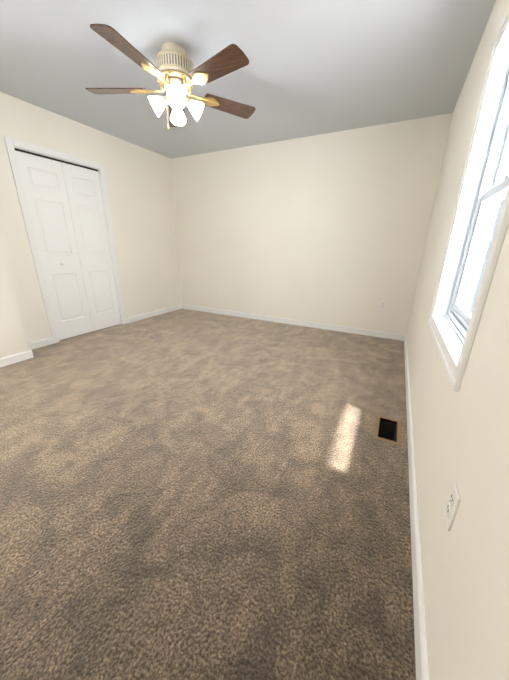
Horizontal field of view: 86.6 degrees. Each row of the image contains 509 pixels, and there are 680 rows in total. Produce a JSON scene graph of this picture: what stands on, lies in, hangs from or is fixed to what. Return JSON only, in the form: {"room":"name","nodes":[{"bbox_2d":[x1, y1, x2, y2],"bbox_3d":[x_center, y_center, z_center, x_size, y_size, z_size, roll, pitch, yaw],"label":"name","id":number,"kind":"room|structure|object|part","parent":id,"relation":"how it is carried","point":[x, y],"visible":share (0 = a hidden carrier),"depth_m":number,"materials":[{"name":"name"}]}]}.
{"room":"empty bedroom","nodes":[
{"label":"empty bedroom","id":0,"kind":"room"},
{"bbox_2d":[0,244,28,357],"bbox_3d":[-2.826,-0.741,1.735,0.274,2.440,1.760,10,21,25],"label":"wall","id":1,"kind":"structure","parent":0,"point":[13,340],"depth_m":2.60,"materials":[{"name":"paint"}]},
{"bbox_2d":[0,350,33,366],"bbox_3d":[-2.714,0.395,2.064,0.013,0.082,1.773,10,21,25],"label":"baseboard","id":2,"kind":"structure","parent":1,"relation":"attached to","point":[15,358],"depth_m":2.69,"materials":[{"name":"white wood"}]},
{"bbox_2d":[0,92,181,342],"bbox_3d":[-2.416,-1.145,2.922,0.140,2.440,4.366,10,21,25],"label":"wall","id":3,"kind":"structure","parent":0,"point":[139,180],"depth_m":3.62,"materials":[{"name":"paint"}]},
{"bbox_2d":[28,337,53,349],"bbox_3d":[-2.476,0.050,3.072,0.013,0.082,0.339,10,21,25],"label":"baseboard","id":4,"kind":"structure","parent":3,"relation":"attached to","point":[40,343],"depth_m":3.10,"materials":[{"name":"white wood"}]},
{"bbox_2d":[15,151,92,339],"bbox_3d":[-2.284,-0.991,3.162,0.035,1.974,0.434,10,21,25],"label":"closet door","id":5,"kind":"structure","parent":3,"relation":"in","point":[44,185],"depth_m":3.10,"materials":[{"name":"white wood"}]},
{"bbox_2d":[15,148,97,170],"bbox_3d":[-2.175,-2.000,3.022,0.035,0.018,0.876,10,21,25],"label":"trim","id":6,"kind":"structure","parent":3,"relation":"attached to","point":[31,153],"depth_m":2.96,"materials":[{"name":"black"}]},
{"bbox_2d":[4,136,126,342],"bbox_3d":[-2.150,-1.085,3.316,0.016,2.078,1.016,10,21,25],"label":"trim","id":7,"kind":"structure","parent":3,"relation":"attached to","point":[10,143],"depth_m":3.00,"materials":[{"name":"white wood"}]},
{"bbox_2d":[61,162,120,330],"bbox_3d":[-2.085,-1.115,3.530,0.035,1.974,0.434,10,21,25],"label":"closet door","id":8,"kind":"structure","parent":3,"relation":"in","point":[84,194],"depth_m":3.47,"materials":[{"name":"white wood"}]},
{"bbox_2d":[126,304,181,322],"bbox_3d":[-1.656,-0.461,4.588,0.013,0.082,1.225,10,21,25],"label":"baseboard","id":9,"kind":"structure","parent":3,"relation":"attached to","point":[149,314],"depth_m":4.50,"materials":[{"name":"white wood"}]},
{"bbox_2d":[0,309,415,679],"bbox_3d":[-0.702,0.382,2.509,4.037,0.120,4.646,10,21,25],"label":"floor","id":10,"kind":"structure","parent":0,"point":[186,494],"depth_m":1.24,"materials":[{"name":"carpet"}]},
{"bbox_2d":[373,415,401,445],"bbox_3d":[0.883,0.686,1.825,0.160,0.203,0.285,10,21,25],"label":"air vent","id":11,"kind":"object","parent":10,"relation":"in","point":[385,431],"visible":0.5,"depth_m":1.88,"materials":[{"name":"brown metal"}]},
{"bbox_2d":[0,0,495,158],"bbox_3d":[-0.661,-2.037,1.672,4.037,0.120,4.646,10,21,25],"label":"ceiling","id":12,"kind":"structure","parent":0,"point":[315,67],"depth_m":2.02,"materials":[{"name":"white paint"}]},
{"bbox_2d":[85,24,254,129],"bbox_3d":[-0.578,-1.819,1.961,1.279,0.478,1.257,10,21,25],"label":"fan","id":13,"kind":"object","parent":12,"relation":"hanging from","point":[175,73],"visible":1,"depth_m":1.87,"materials":[{"name":"brown wood"}]},
{"bbox_3d":[-1.016,-1.855,2.010,0.447,0.038,0.287,10,21,25],"label":"blade","id":14,"kind":"part","parent":13,"relation":"part of","materials":[{"name":"brown wood"}]},
{"bbox_3d":[-0.730,-1.709,1.603,0.173,0.038,0.452,10,21,25],"label":"blade","id":15,"kind":"part","parent":13,"relation":"part of","materials":[{"name":"brown wood"}]},
{"bbox_3d":[-0.725,-1.726,1.993,0.127,0.122,0.124,10,21,25],"label":"lamp shade","id":16,"kind":"part","parent":13,"relation":"part of","materials":[{"name":"white glass"}]},
{"bbox_3d":[-0.576,-1.897,1.972,0.273,0.338,0.273,10,21,25],"label":"motor","id":17,"kind":"part","parent":13,"relation":"part of","materials":[{"name":"beige metal"}]},
{"bbox_3d":[-0.542,-1.687,1.890,0.124,0.122,0.127,10,21,25],"label":"lamp shade","id":18,"kind":"part","parent":13,"relation":"part of","materials":[{"name":"white glass"}]},
{"bbox_3d":[-0.549,-1.708,1.902,0.046,0.046,0.045,10,21,25],"label":"bulb","id":19,"kind":"part","parent":13,"relation":"part of","materials":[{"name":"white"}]},
{"bbox_3d":[-0.688,-1.982,2.394,0.376,0.038,0.402,10,21,25],"label":"blade","id":20,"kind":"part","parent":13,"relation":"part of","materials":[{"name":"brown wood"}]},
{"bbox_3d":[-0.615,-1.784,2.166,0.124,0.122,0.127,10,21,25],"label":"lamp shade","id":21,"kind":"part","parent":13,"relation":"part of","materials":[{"name":"white glass"}]},
{"bbox_3d":[-0.508,-1.785,2.029,0.073,0.064,0.068,10,21,25],"label":"lamp arm","id":22,"kind":"part","parent":13,"relation":"part of"},
{"bbox_3d":[-0.432,-1.745,2.063,0.127,0.122,0.124,10,21,25],"label":"lamp shade","id":23,"kind":"part","parent":13,"relation":"part of","materials":[{"name":"white glass"}]},
{"bbox_3d":[-0.242,-1.743,1.726,0.454,0.038,0.218,10,21,25],"label":"blade","id":24,"kind":"part","parent":13,"relation":"part of","materials":[{"name":"brown wood"}]},
{"bbox_3d":[-0.204,-1.912,2.215,0.324,0.038,0.435,10,21,25],"label":"blade","id":25,"kind":"part","parent":13,"relation":"part of","materials":[{"name":"brown wood"}]},
{"bbox_2d":[171,113,452,334],"bbox_3d":[0.346,-1.468,3.991,4.037,2.440,0.140,10,21,25],"label":"wall","id":26,"kind":"structure","parent":0,"point":[332,228],"depth_m":3.65,"materials":[{"name":"paint"}]},
{"bbox_2d":[182,304,404,340],"bbox_3d":[0.292,-0.332,4.312,3.757,0.082,0.013,10,21,25],"label":"baseboard","id":27,"kind":"structure","parent":26,"relation":"attached to","point":[388,335],"depth_m":4.09,"materials":[{"name":"white wood"}]},
{"bbox_2d":[379,301,386,309],"bbox_3d":[1.675,-0.449,3.527,0.072,0.116,0.009,10,21,25],"label":"electrical outlet","id":28,"kind":"object","parent":26,"relation":"attached to","point":[382,305],"visible":1,"depth_m":3.52,"materials":[{"name":"white plastic"}]},
{"bbox_2d":[406,0,508,679],"bbox_3d":[1.052,-0.511,1.260,0.140,2.440,4.366,10,21,25],"label":"wall","id":29,"kind":"structure","parent":0,"point":[461,437],"depth_m":0.72,"materials":[{"name":"paint"}]},
{"bbox_2d":[404,335,428,679],"bbox_3d":[0.962,0.592,1.673,0.013,0.082,4.353,10,21,25],"label":"baseboard","id":30,"kind":"structure","parent":29,"relation":"attached to","point":[421,662],"depth_m":0.99,"materials":[{"name":"white wood"}]},
{"bbox_2d":[444,480,460,530],"bbox_3d":[0.548,0.460,0.753,0.009,0.116,0.072,10,21,25],"label":"electrical outlet","id":31,"kind":"object","parent":29,"relation":"attached to","point":[452,504],"visible":0.98,"depth_m":0.74,"materials":[{"name":"white plastic"}]},
{"bbox_2d":[428,10,508,391],"bbox_3d":[0.962,-0.597,1.045,0.168,1.360,0.970,10,21,25],"label":"window","id":32,"kind":"structure","parent":29,"relation":"in","point":[455,370],"depth_m":1.29,"materials":[{"name":"white wood"}]},
{"bbox_2d":[434,29,508,362],"bbox_3d":[0.928,-0.603,1.061,0.061,1.242,0.852,10,21,25],"label":"liner","id":33,"kind":"object","parent":32,"relation":"attached to","point":[488,118],"visible":0.56,"depth_m":1.35,"materials":[{"name":"white wood"}]},
{"bbox_3d":[0.993,-0.592,1.030,0.100,1.220,0.830,10,21,25],"label":"frame","id":34,"kind":"part","parent":32,"relation":"part of","materials":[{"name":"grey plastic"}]},
{"bbox_3d":[0.970,-0.336,1.129,0.038,0.588,0.746,10,21,25],"label":"window sash","id":35,"kind":"part","parent":32,"relation":"part of","materials":[{"name":"white plastic"}]},
{"bbox_3d":[0.992,-0.592,1.031,0.036,1.060,0.670,10,21,25],"label":"glass","id":36,"kind":"part","parent":32,"relation":"part of","materials":[{"name":"clear glass"}]},
{"bbox_3d":[1.011,-0.848,0.934,0.028,0.588,0.746,10,21,25],"label":"window sash","id":37,"kind":"part","parent":32,"relation":"part of","materials":[{"name":"white plastic"}]}
]}

